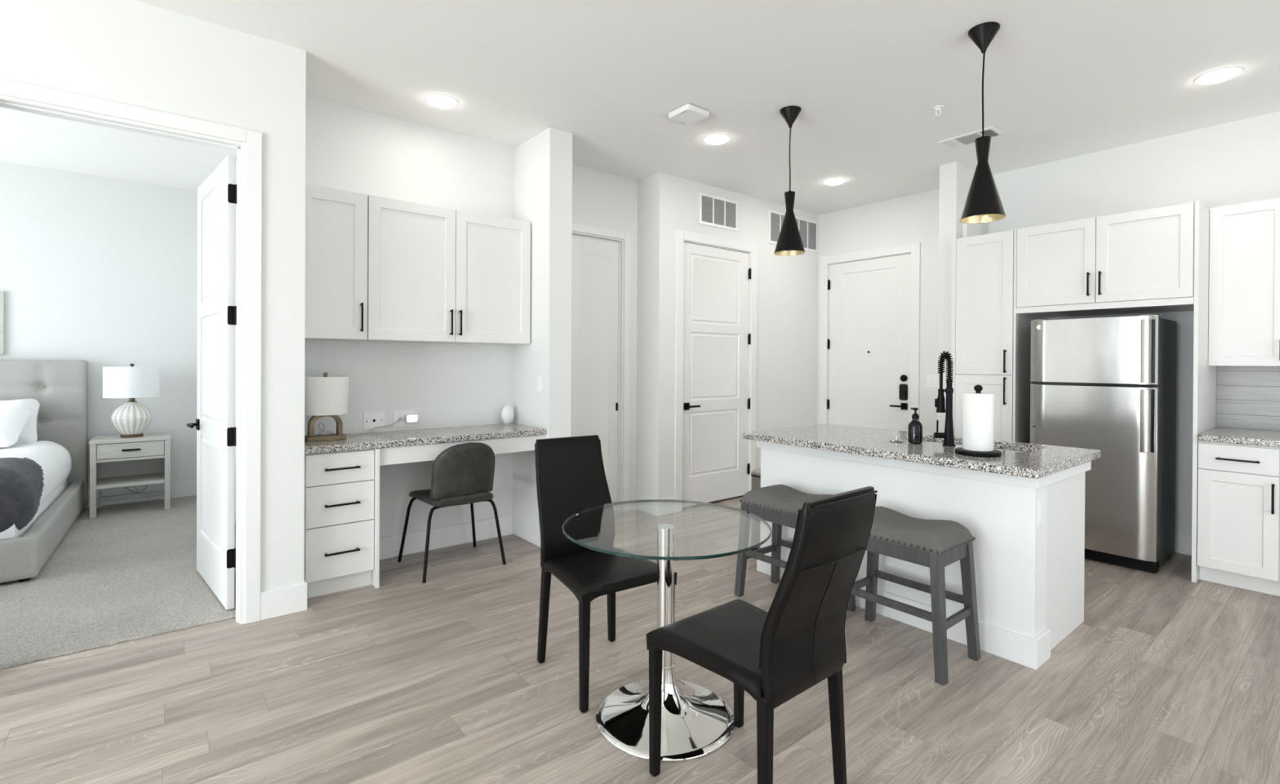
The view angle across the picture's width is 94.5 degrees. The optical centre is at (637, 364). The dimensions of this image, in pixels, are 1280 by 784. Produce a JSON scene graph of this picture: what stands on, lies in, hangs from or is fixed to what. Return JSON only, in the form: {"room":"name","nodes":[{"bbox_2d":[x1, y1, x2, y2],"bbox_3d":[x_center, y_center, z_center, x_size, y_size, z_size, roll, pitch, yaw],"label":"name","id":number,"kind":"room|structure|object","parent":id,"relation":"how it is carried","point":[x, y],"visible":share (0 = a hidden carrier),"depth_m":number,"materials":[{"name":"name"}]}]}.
{"room":"apartment kitchen dining area","nodes":[
{"label":"apartment kitchen dining area","id":0,"kind":"room"},
{"bbox_2d":[0,160,197,491],"bbox_3d":[-5.520,-0.206,4.968,3.596,3.016,0.140,0,0,-39],"label":"wall","id":1,"kind":"structure","parent":0,"point":[98,270],"depth_m":5.41,"materials":[{"name":"white paint"}]},
{"bbox_2d":[0,290,4,354],"bbox_3d":[-5.758,-0.351,4.669,1.050,0.535,0.028,0,0,-39],"label":"framed picture","id":2,"kind":"object","parent":1,"relation":"attached to","point":[2,292],"visible":1,"depth_m":4.98,"materials":[{"name":"grey wood"}]},
{"bbox_2d":[125,484,149,498],"bbox_3d":[-4.675,1.163,5.512,0.208,0.200,0.023,0,0,-39],"label":"power cable","id":3,"kind":"object","parent":1,"relation":"attached to","point":[147,485],"visible":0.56,"depth_m":5.52,"materials":[{"name":"grey plastic"}]},
{"bbox_2d":[85,480,196,507],"bbox_3d":[-5.488,1.222,4.907,3.374,0.160,0.014,0,0,-39],"label":"baseboard","id":4,"kind":"structure","parent":1,"relation":"attached to","point":[183,489],"depth_m":5.59,"materials":[{"name":"white paint"}]},
{"bbox_2d":[0,0,307,621],"bbox_3d":[-4.065,-0.186,1.437,5.770,3.016,0.134,0,0,-39],"label":"wall","id":5,"kind":"structure","parent":0,"point":[131,52],"depth_m":3.06,"materials":[{"name":"white paint"}]},
{"bbox_2d":[0,77,262,625],"bbox_3d":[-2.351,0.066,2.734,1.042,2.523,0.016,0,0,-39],"label":"trim","id":6,"kind":"structure","parent":5,"relation":"attached to","point":[8,87],"depth_m":3.02,"materials":[{"name":"white paint"}]},
{"bbox_2d":[186,155,236,610],"bbox_3d":[-2.470,0.097,3.420,0.892,2.410,0.103,1,0,45],"label":"door","id":7,"kind":"structure","parent":5,"relation":"in","point":[215,424],"depth_m":3.36,"materials":[{"name":"white paint"}]},
{"bbox_2d":[235,161,236,502],"bbox_3d":[-3.017,-0.191,4.623,0.120,3.016,3.529,0,0,-39],"label":"wall","id":8,"kind":"structure","parent":0,"point":[236,162],"depth_m":4.96,"materials":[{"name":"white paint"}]},
{"bbox_2d":[304,95,637,537],"bbox_3d":[-1.124,-0.181,4.596,2.800,3.016,0.152,0,0,-39],"label":"wall","id":9,"kind":"structure","parent":0,"point":[349,148],"depth_m":4.20,"materials":[{"name":"white paint"}]},
{"bbox_2d":[304,183,367,341],"bbox_3d":[-1.908,-0.605,3.655,0.392,0.906,0.329,0,0,-39],"label":"upper cabinet","id":10,"kind":"object","parent":9,"relation":"attached to","point":[336,220],"visible":0.79,"depth_m":3.57,"materials":[{"name":"white paint"}]},
{"bbox_2d":[363,411,384,430],"bbox_3d":[-1.770,0.380,3.982,0.133,0.116,0.006,0,0,-39],"label":"outlet","id":11,"kind":"object","parent":9,"relation":"attached to","point":[371,420],"visible":1,"depth_m":3.98,"materials":[{"name":"white plastic"}]},
{"bbox_2d":[393,410,414,427],"bbox_3d":[-1.618,0.379,4.103,0.143,0.114,0.007,0,0,-39],"label":"power outlet","id":12,"kind":"object","parent":9,"relation":"attached to","point":[401,414],"visible":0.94,"depth_m":4.09,"materials":[{"name":"white plastic"}]},
{"bbox_2d":[397,414,403,424],"bbox_3d":[-1.635,0.379,4.086,0.034,0.066,0.003,0,0,-39],"label":"receptacle","id":13,"kind":"object","parent":12,"relation":"attached to","point":[398,415],"depth_m":4.08,"materials":[{"name":"white plastic"}]},
{"bbox_2d":[404,413,419,422],"bbox_3d":[-1.562,0.377,4.112,0.094,0.060,0.048,0,0,-39],"label":"power adapter","id":14,"kind":"object","parent":12,"relation":"attached to","point":[411,418],"visible":1,"depth_m":4.09,"materials":[{"name":"white plastic"}]},
{"bbox_2d":[360,195,530,345],"bbox_3d":[-1.309,-0.603,4.135,1.139,0.906,0.329,0,0,-39],"label":"upper cabinet","id":15,"kind":"object","parent":9,"relation":"attached to","point":[436,274],"visible":1,"depth_m":3.98,"materials":[{"name":"white paint"}]},
{"bbox_2d":[379,515,513,559],"bbox_3d":[-1.410,1.252,4.272,1.122,0.150,0.014,0,0,-39],"label":"baseboard","id":16,"kind":"structure","parent":9,"relation":"attached to","point":[460,534],"depth_m":4.28,"materials":[{"name":"white paint"}]},
{"bbox_2d":[570,234,618,510],"bbox_3d":[-0.512,0.104,5.097,0.855,2.425,0.041,0,0,-39],"label":"door","id":17,"kind":"structure","parent":9,"relation":"in","point":[595,261],"depth_m":5.21,"materials":[{"name":"white paint"}]},
{"bbox_2d":[572,222,630,511],"bbox_3d":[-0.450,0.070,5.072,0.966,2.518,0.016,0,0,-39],"label":"trim","id":18,"kind":"structure","parent":9,"relation":"attached to","point":[625,237],"depth_m":5.34,"materials":[{"name":"white paint"}]},
{"bbox_2d":[512,127,572,547],"bbox_3d":[-0.771,-0.179,4.531,0.192,3.016,0.695,0,0,-39],"label":"wall partition","id":19,"kind":"structure","parent":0,"point":[543,163],"depth_m":4.30,"materials":[{"name":"white paint"}]},
{"bbox_2d":[537,376,542,392],"bbox_3d":[-0.710,0.146,4.293,0.008,0.116,0.072,0,0,-39],"label":"light switch","id":20,"kind":"object","parent":19,"relation":"attached to","point":[539,378],"visible":1,"depth_m":4.29,"materials":[{"name":"white plastic"}]},
{"bbox_2d":[0,495,1279,783],"bbox_3d":[-0.828,1.391,1.629,11.150,0.137,10.960,0,0,-39],"label":"floor","id":21,"kind":"structure","parent":0,"point":[1166,677],"depth_m":2.49,"materials":[{"name":"wood"}]},
{"bbox_2d":[0,360,88,583],"bbox_3d":[-4.952,0.632,3.903,1.744,1.326,2.205,0,0,-37],"label":"bed","id":22,"kind":"object","parent":21,"relation":"on","point":[60,387],"visible":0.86,"depth_m":5.00,"materials":[{"name":"fabric"}]},
{"bbox_2d":[0,440,71,506],"bbox_3d":[-4.911,0.843,3.850,1.627,0.430,1.975,0,0,-37],"label":"duvet","id":23,"kind":"object","parent":22,"relation":"on","point":[55,460],"visible":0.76,"depth_m":4.44,"materials":[{"name":"white fabric"}]},
{"bbox_2d":[0,408,31,448],"bbox_3d":[-5.122,0.515,4.457,0.752,0.335,0.447,0,0,-30],"label":"pillow","id":24,"kind":"object","parent":23,"relation":"on","point":[13,421],"visible":1,"depth_m":4.58,"materials":[{"name":"white fabric"}]},
{"bbox_2d":[0,399,39,444],"bbox_3d":[-5.212,0.473,4.675,0.681,0.372,0.313,0,0,-41],"label":"pillow","id":25,"kind":"object","parent":23,"relation":"on","point":[28,434],"visible":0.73,"depth_m":4.83,"materials":[{"name":"white fabric"}]},
{"bbox_2d":[0,457,44,533],"bbox_3d":[-4.486,0.834,3.283,1.668,0.452,0.644,0,0,-39],"label":"throw blanket","id":26,"kind":"object","parent":23,"relation":"on","point":[21,480],"visible":0.99,"depth_m":3.61,"materials":[{"name":"grey fabric"}]},
{"bbox_2d":[88,432,170,519],"bbox_3d":[-4.516,0.972,5.293,0.538,0.645,0.472,0,0,-39],"label":"nightstand","id":27,"kind":"object","parent":21,"relation":"on","point":[115,461],"visible":0.99,"depth_m":5.24,"materials":[{"name":"grey wood"}]},
{"bbox_2d":[96,472,164,489],"bbox_3d":[-4.513,1.041,5.289,0.449,0.030,0.430,0,0,-39],"label":"shelf","id":28,"kind":"object","parent":27,"relation":"attached to","point":[127,479],"depth_m":5.26,"materials":[{"name":"grey wood"}]},
{"bbox_2d":[102,364,159,438],"bbox_3d":[-4.506,0.322,5.279,0.388,0.654,0.388,0,0,-39],"label":"table lamp","id":29,"kind":"object","parent":27,"relation":"on","point":[131,419],"visible":1,"depth_m":5.17,"materials":[{"name":"white fabric"}]},
{"bbox_2d":[303,448,379,599],"bbox_3d":[-1.838,0.914,3.586,0.390,0.826,0.514,0,0,-39],"label":"base cabinet","id":30,"kind":"object","parent":21,"relation":"on","point":[342,488],"visible":0.91,"depth_m":3.41,"materials":[{"name":"white paint"}]},
{"bbox_2d":[304,422,546,466],"bbox_3d":[-1.402,0.533,3.945,1.522,0.147,0.524,0,0,-39],"label":"countertop","id":31,"kind":"structure","parent":30,"relation":"on","point":[376,440],"depth_m":3.78,"materials":[{"name":"stone"}]},
{"bbox_2d":[318,422,333,435],"bbox_3d":[-1.935,0.407,3.642,0.138,0.098,0.009,0,0,-41],"label":"coiled cord","id":32,"kind":"object","parent":31,"relation":"on","point":[320,423],"visible":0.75,"depth_m":3.64,"materials":[{"name":"grey plastic"}]},
{"bbox_2d":[304,373,349,442],"bbox_3d":[-1.883,0.254,3.574,0.258,0.407,0.258,0,0,-39],"label":"desk lamp","id":33,"kind":"object","parent":31,"relation":"on","point":[325,396],"visible":0.95,"depth_m":3.49,"materials":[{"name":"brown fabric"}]},
{"bbox_2d":[346,417,403,436],"bbox_3d":[-1.776,0.412,3.879,0.064,0.089,0.521,0,0,33],"label":"lamp cord","id":34,"kind":"object","parent":31,"relation":"on","point":[400,419],"visible":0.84,"depth_m":3.98,"materials":[{"name":"grey plastic"}]},
{"bbox_2d":[501,405,514,425],"bbox_3d":[-0.985,0.386,4.499,0.102,0.146,0.066,0,0,-39],"label":"vase","id":35,"kind":"object","parent":31,"relation":"on","point":[507,414],"visible":1,"depth_m":4.47,"materials":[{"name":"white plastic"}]},
{"bbox_2d":[397,442,506,583],"bbox_3d":[-1.222,0.911,3.931,0.552,0.839,0.547,0,0,-39],"label":"desk chair","id":36,"kind":"object","parent":21,"relation":"on","point":[462,474],"visible":1,"depth_m":3.73,"materials":[{"name":"grey leather"}]},
{"bbox_2d":[534,435,677,713],"bbox_3d":[-0.186,0.847,2.626,0.456,0.987,0.596,0,0,-34],"label":"dining chair","id":37,"kind":"object","parent":21,"relation":"on","point":[571,479],"visible":0.94,"depth_m":2.69,"materials":[{"name":"black leather"}]},
{"bbox_2d":[562,499,771,762],"bbox_3d":[0.108,0.975,2.257,0.784,0.736,0.784,0,0,-39],"label":"dining table","id":38,"kind":"object","parent":21,"relation":"on","point":[697,722],"visible":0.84,"depth_m":2.20,"materials":[{"name":"silver metal"}]},
{"bbox_2d":[645,486,877,783],"bbox_3d":[0.394,0.853,1.851,0.456,0.987,0.596,0,0,-39],"label":"dining chair","id":39,"kind":"object","parent":21,"relation":"on","point":[775,656],"visible":1,"depth_m":1.71,"materials":[{"name":"black leather"}]},
{"bbox_2d":[734,484,856,611],"bbox_3d":[0.881,1.032,3.335,0.370,0.625,0.554,0,0,-39],"label":"bar stool","id":40,"kind":"object","parent":21,"relation":"on","point":[780,505],"visible":0.56,"depth_m":3.37,"materials":[{"name":"grey fabric"}]},
{"bbox_2d":[850,506,981,685],"bbox_3d":[1.257,1.036,2.807,0.370,0.625,0.554,0,0,-39],"label":"bar stool","id":41,"kind":"object","parent":21,"relation":"on","point":[934,544],"visible":0.77,"depth_m":2.67,"materials":[{"name":"grey wood"}]},
{"bbox_2d":[756,440,1091,670],"bbox_3d":[1.566,0.914,3.460,0.775,0.865,1.583,0,0,-39],"label":"kitchen island","id":42,"kind":"object","parent":21,"relation":"on","point":[1029,577],"visible":0.48,"depth_m":2.87,"materials":[{"name":"white paint"}]},
{"bbox_2d":[742,423,1101,479],"bbox_3d":[1.537,0.461,3.418,0.935,0.039,1.633,0,0,-39],"label":"island countertop","id":43,"kind":"structure","parent":42,"relation":"on","point":[1037,461],"depth_m":3.11,"materials":[{"name":"stone"}]},
{"bbox_2d":[889,436,903,442],"bbox_3d":[1.478,0.426,3.372,0.076,0.028,0.076,0,0,-39],"label":"strainer","id":44,"kind":"object","parent":43,"relation":"on","point":[895,440],"visible":1,"depth_m":3.35,"materials":[{"name":"silver metal"}]},
{"bbox_2d":[889,439,903,442],"bbox_3d":[1.477,0.435,3.372,0.076,0.010,0.076,0,0,-39],"label":"basket","id":45,"kind":"object","parent":44,"relation":"on","point":[895,440],"depth_m":3.35,"materials":[{"name":"silver metal"}]},
{"bbox_2d":[907,408,922,444],"bbox_3d":[1.551,0.343,3.302,0.075,0.198,0.075,0,0,-39],"label":"soap bottle","id":46,"kind":"object","parent":43,"relation":"on","point":[914,427],"visible":1,"depth_m":3.28,"materials":[{"name":"black glass"}]},
{"bbox_2d":[933,351,955,446],"bbox_3d":[1.675,0.185,3.228,0.107,0.515,0.090,0,0,21],"label":"faucet","id":47,"kind":"object","parent":43,"relation":"on","point":[948,436],"visible":1,"depth_m":3.20,"materials":[{"name":"black metal"}]},
{"bbox_2d":[955,385,1001,457],"bbox_3d":[1.676,0.273,2.910,0.200,0.342,0.200,0,0,-39],"label":"paper towel holder","id":48,"kind":"object","parent":43,"relation":"on","point":[978,388],"visible":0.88,"depth_m":2.85,"materials":[{"name":"black metal"}]},
{"bbox_2d":[962,392,994,452],"bbox_3d":[1.676,0.282,2.910,0.133,0.277,0.133,0,0,-39],"label":"paper towel roll","id":49,"kind":"object","parent":48,"relation":"on","point":[978,409],"visible":1,"depth_m":2.86,"materials":[{"name":"white paper"}]},
{"bbox_2d":[1037,496,1044,526],"bbox_3d":[1.818,0.660,2.664,0.078,0.124,0.006,0,0,-39],"label":"wall outlet","id":50,"kind":"object","parent":42,"relation":"attached to","point":[1040,500],"visible":1,"depth_m":2.66,"materials":[{"name":"white plastic"}]},
{"bbox_2d":[1040,502,1043,519],"bbox_3d":[1.819,0.660,2.663,0.036,0.070,0.002,0,0,-39],"label":"receptacle","id":51,"kind":"object","parent":50,"relation":"attached to","point":[1041,504],"depth_m":2.66,"materials":[{"name":"white plastic"}]},
{"bbox_2d":[951,230,1013,441],"bbox_3d":[2.949,0.168,4.846,0.734,2.362,0.451,0,0,-39],"label":"pantry cabinet","id":52,"kind":"object","parent":21,"relation":"on","point":[982,311],"visible":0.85,"depth_m":4.62,"materials":[{"name":"white paint"}]},
{"bbox_2d":[1030,314,1177,573],"bbox_3d":[3.287,0.516,4.207,0.668,1.674,0.710,0,0,-39],"label":"refrigerator","id":53,"kind":"object","parent":21,"relation":"on","point":[1108,385],"visible":0.94,"depth_m":3.95,"materials":[{"name":"grey metal"}]},
{"bbox_2d":[1012,200,1217,582],"bbox_3d":[3.410,0.169,4.271,0.734,2.368,1.021,0,0,-39],"label":"tall cabinet","id":54,"kind":"object","parent":21,"relation":"on","point":[1153,260],"visible":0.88,"depth_m":3.99,"materials":[{"name":"white paint"}]},
{"bbox_2d":[1196,440,1279,596],"bbox_3d":[3.837,0.918,3.735,0.734,0.880,0.356,0,0,-39],"label":"base cabinet","id":55,"kind":"object","parent":21,"relation":"on","point":[1238,485],"visible":0.97,"depth_m":3.53,"materials":[{"name":"white paint"}]},
{"bbox_3d":[4.238,0.922,3.235,0.734,0.880,0.920,0,0,-39],"label":"base cabinet","id":56,"kind":"object","parent":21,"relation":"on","visible":0},
{"bbox_2d":[1197,427,1279,447],"bbox_3d":[4.134,0.459,3.372,0.706,0.040,1.288,0,0,-39],"label":"countertop","id":57,"kind":"structure","parent":56,"relation":"on","point":[1222,435],"depth_m":3.60,"materials":[{"name":"stone"}]},
{"bbox_2d":[0,0,1279,215],"bbox_3d":[-0.905,-1.752,1.695,11.300,0.150,11.400,0,0,-39],"label":"ceiling","id":58,"kind":"structure","parent":0,"point":[1064,79],"depth_m":3.48,"materials":[{"name":"white paint"}]},
{"bbox_2d":[426,93,458,108],"bbox_3d":[-1.250,-1.675,3.793,0.200,0.022,0.200,0,0,-39],"label":"recessed light","id":59,"kind":"object","parent":58,"relation":"in","point":[443,101],"visible":1,"depth_m":3.76,"materials":[{"name":"white plastic"}]},
{"bbox_2d":[429,96,454,108],"bbox_3d":[-1.250,-1.675,3.793,0.154,0.020,0.154,0,0,-39],"label":"diffuser","id":60,"kind":"object","parent":59,"relation":"attached to","point":[443,102],"depth_m":3.76,"materials":[{"name":"white plastic"}]},
{"bbox_2d":[668,102,709,124],"bbox_3d":[0.341,-1.656,3.922,0.196,0.044,0.196,0,0,-39],"label":"ceiling detector","id":61,"kind":"object","parent":58,"relation":"attached to","point":[688,113],"visible":1,"depth_m":3.89,"materials":[{"name":"grey plastic"}]},
{"bbox_2d":[702,133,730,144],"bbox_3d":[0.591,-1.667,4.407,0.200,0.022,0.200,0,0,-39],"label":"recessed light","id":62,"kind":"object","parent":58,"relation":"in","point":[713,139],"visible":1,"depth_m":4.37,"materials":[{"name":"white plastic"}]},
{"bbox_2d":[706,135,727,144],"bbox_3d":[0.591,-1.667,4.407,0.154,0.020,0.154,0,0,-39],"label":"diffuser","id":63,"kind":"object","parent":62,"relation":"attached to","point":[713,140],"depth_m":4.37,"materials":[{"name":"white plastic"}]},
{"bbox_2d":[773,105,804,256],"bbox_3d":[1.005,-1.202,3.899,0.200,0.942,0.200,0,0,-39],"label":"pendant lamp","id":64,"kind":"object","parent":58,"relation":"hanging from","point":[789,242],"visible":1,"depth_m":3.86,"materials":[{"name":"black metal"}]},
{"bbox_2d":[822,177,845,185],"bbox_3d":[1.802,-1.664,5.414,0.200,0.022,0.200,0,0,-39],"label":"recessed light","id":65,"kind":"object","parent":58,"relation":"in","point":[833,181],"visible":1,"depth_m":5.38,"materials":[{"name":"white plastic"}]},
{"bbox_2d":[825,178,843,185],"bbox_3d":[1.802,-1.664,5.414,0.154,0.020,0.154,0,0,-39],"label":"diffuser","id":66,"kind":"object","parent":65,"relation":"attached to","point":[829,181],"depth_m":5.38,"materials":[{"name":"white plastic"}]},
{"bbox_2d":[932,105,944,117],"bbox_3d":[1.957,-1.641,3.848,0.072,0.056,0.072,0,0,-39],"label":"sprinkler head","id":67,"kind":"object","parent":58,"relation":"attached to","point":[938,108],"visible":1,"depth_m":3.84},
{"bbox_2d":[937,126,1004,149],"bbox_3d":[2.459,-1.663,4.362,0.225,0.010,0.375,0,0,-39],"label":"ceiling vent","id":68,"kind":"object","parent":58,"relation":"in","point":[967,139],"visible":0.88,"depth_m":4.35,"materials":[{"name":"white plastic"}]},
{"bbox_2d":[960,21,1005,223],"bbox_3d":[1.722,-1.195,2.947,0.200,0.942,0.200,0,0,-39],"label":"pendant lamp","id":69,"kind":"object","parent":58,"relation":"hanging from","point":[983,204],"visible":1,"depth_m":2.92,"materials":[{"name":"black metal"}]},
{"bbox_2d":[1194,66,1243,84],"bbox_3d":[3.340,-1.649,3.402,0.200,0.022,0.200,0,0,-39],"label":"recessed light","id":70,"kind":"object","parent":58,"relation":"in","point":[1220,75],"visible":1,"depth_m":3.37,"materials":[{"name":"white plastic"}]},
{"bbox_2d":[1200,69,1237,84],"bbox_3d":[3.340,-1.648,3.402,0.154,0.020,0.154,0,0,-39],"label":"diffuser","id":71,"kind":"object","parent":70,"relation":"attached to","point":[1220,75],"depth_m":3.38,"materials":[{"name":"white plastic"}]},
{"bbox_2d":[635,172,818,499],"bbox_3d":[1.024,-0.174,6.139,2.482,3.016,0.430,0,0,-39],"label":"wall","id":72,"kind":"structure","parent":0,"point":[787,306],"depth_m":5.49,"materials":[{"name":"white paint"}]},
{"bbox_2d":[635,493,675,515],"bbox_3d":[1.005,1.264,6.050,2.375,0.140,0.324,0,0,-39],"label":"baseboard","id":73,"kind":"structure","parent":72,"relation":"attached to","point":[656,508],"depth_m":5.27,"materials":[{"name":"white paint"}]},
{"bbox_2d":[674,229,757,512],"bbox_3d":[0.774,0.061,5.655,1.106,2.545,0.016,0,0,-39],"label":"trim","id":74,"kind":"structure","parent":72,"relation":"attached to","point":[681,235],"depth_m":5.35,"materials":[{"name":"white paint"}]},
{"bbox_2d":[682,241,751,507],"bbox_3d":[0.774,0.098,5.670,0.927,2.427,0.098,0,0,-39],"label":"door","id":75,"kind":"structure","parent":72,"relation":"in","point":[716,402],"depth_m":5.66,"materials":[{"name":"white paint"}]},
{"bbox_2d":[698,191,737,231],"bbox_3d":[0.781,-1.451,5.652,0.524,0.290,0.010,0,0,-39],"label":"air vent","id":76,"kind":"object","parent":72,"relation":"in","point":[713,211],"visible":1,"depth_m":5.64,"materials":[{"name":"white plastic"}]},
{"bbox_2d":[768,209,817,253],"bbox_3d":[1.692,-1.426,6.382,0.855,0.345,0.010,0,0,-39],"label":"air vent","id":77,"kind":"object","parent":72,"relation":"in","point":[808,229],"visible":0.71,"depth_m":6.46,"materials":[{"name":"white plastic"}]},
{"bbox_2d":[817,188,939,434],"bbox_3d":[2.590,-0.166,6.073,0.120,3.016,1.632,0,0,-39],"label":"wall","id":78,"kind":"structure","parent":0,"point":[913,218],"depth_m":5.83,"materials":[{"name":"white paint"}]},
{"bbox_2d":[826,253,911,431],"bbox_3d":[2.403,0.114,6.215,0.098,2.429,0.938,0,0,-39],"label":"door","id":79,"kind":"structure","parent":78,"relation":"in","point":[868,341],"depth_m":6.19,"materials":[{"name":"white paint"}]},
{"bbox_2d":[819,241,920,424],"bbox_3d":[2.445,0.073,6.241,0.136,2.535,1.117,0,0,-39],"label":"trim","id":80,"kind":"structure","parent":78,"relation":"attached to","point":[913,249],"depth_m":6.09,"materials":[{"name":"white paint"}]},
{"bbox_2d":[926,374,937,387],"bbox_3d":[2.829,0.161,5.670,0.008,0.118,0.116,0,0,-39],"label":"light switch","id":81,"kind":"object","parent":78,"relation":"attached to","point":[931,380],"visible":0.87,"depth_m":5.67,"materials":[{"name":"white plastic"}]},
{"bbox_2d":[937,161,986,432],"bbox_3d":[2.882,-0.161,5.171,0.793,3.016,0.140,0,0,-39],"label":"wall","id":82,"kind":"structure","parent":0,"point":[956,178],"depth_m":4.93,"materials":[{"name":"white paint"}]},
{"bbox_2d":[962,205,981,237],"bbox_3d":[2.835,-1.177,5.014,0.300,0.300,0.034,0,0,-39],"label":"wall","id":83,"kind":"structure","parent":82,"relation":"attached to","point":[968,229],"depth_m":4.96,"materials":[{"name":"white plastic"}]},
{"bbox_2d":[986,111,1279,535],"bbox_3d":[4.945,-0.142,3.041,0.120,3.016,5.765,0,0,-39],"label":"wall","id":84,"kind":"structure","parent":0,"point":[1234,162],"depth_m":4.26,"materials":[{"name":"white paint"}]},
{"bbox_2d":[1174,533,1191,555],"bbox_3d":[3.682,1.284,4.505,0.014,0.140,0.968,0,0,-39],"label":"baseboard","id":85,"kind":"structure","parent":84,"relation":"attached to","point":[1183,543],"depth_m":4.22,"materials":[{"name":"white paint"}]},
{"bbox_2d":[1208,198,1279,366],"bbox_3d":[3.982,-0.505,3.839,0.384,1.034,0.356,0,0,-39],"label":"upper cabinet","id":86,"kind":"object","parent":84,"relation":"attached to","point":[1244,255],"visible":1,"depth_m":3.75,"materials":[{"name":"white paint"}]},
{"bbox_2d":[1216,366,1279,431],"bbox_3d":[4.416,0.228,3.596,0.010,0.421,1.288,0,0,-39],"label":"backsplash","id":87,"kind":"structure","parent":84,"relation":"attached to","point":[1248,397],"depth_m":3.97,"materials":[{"name":"grey tile"}]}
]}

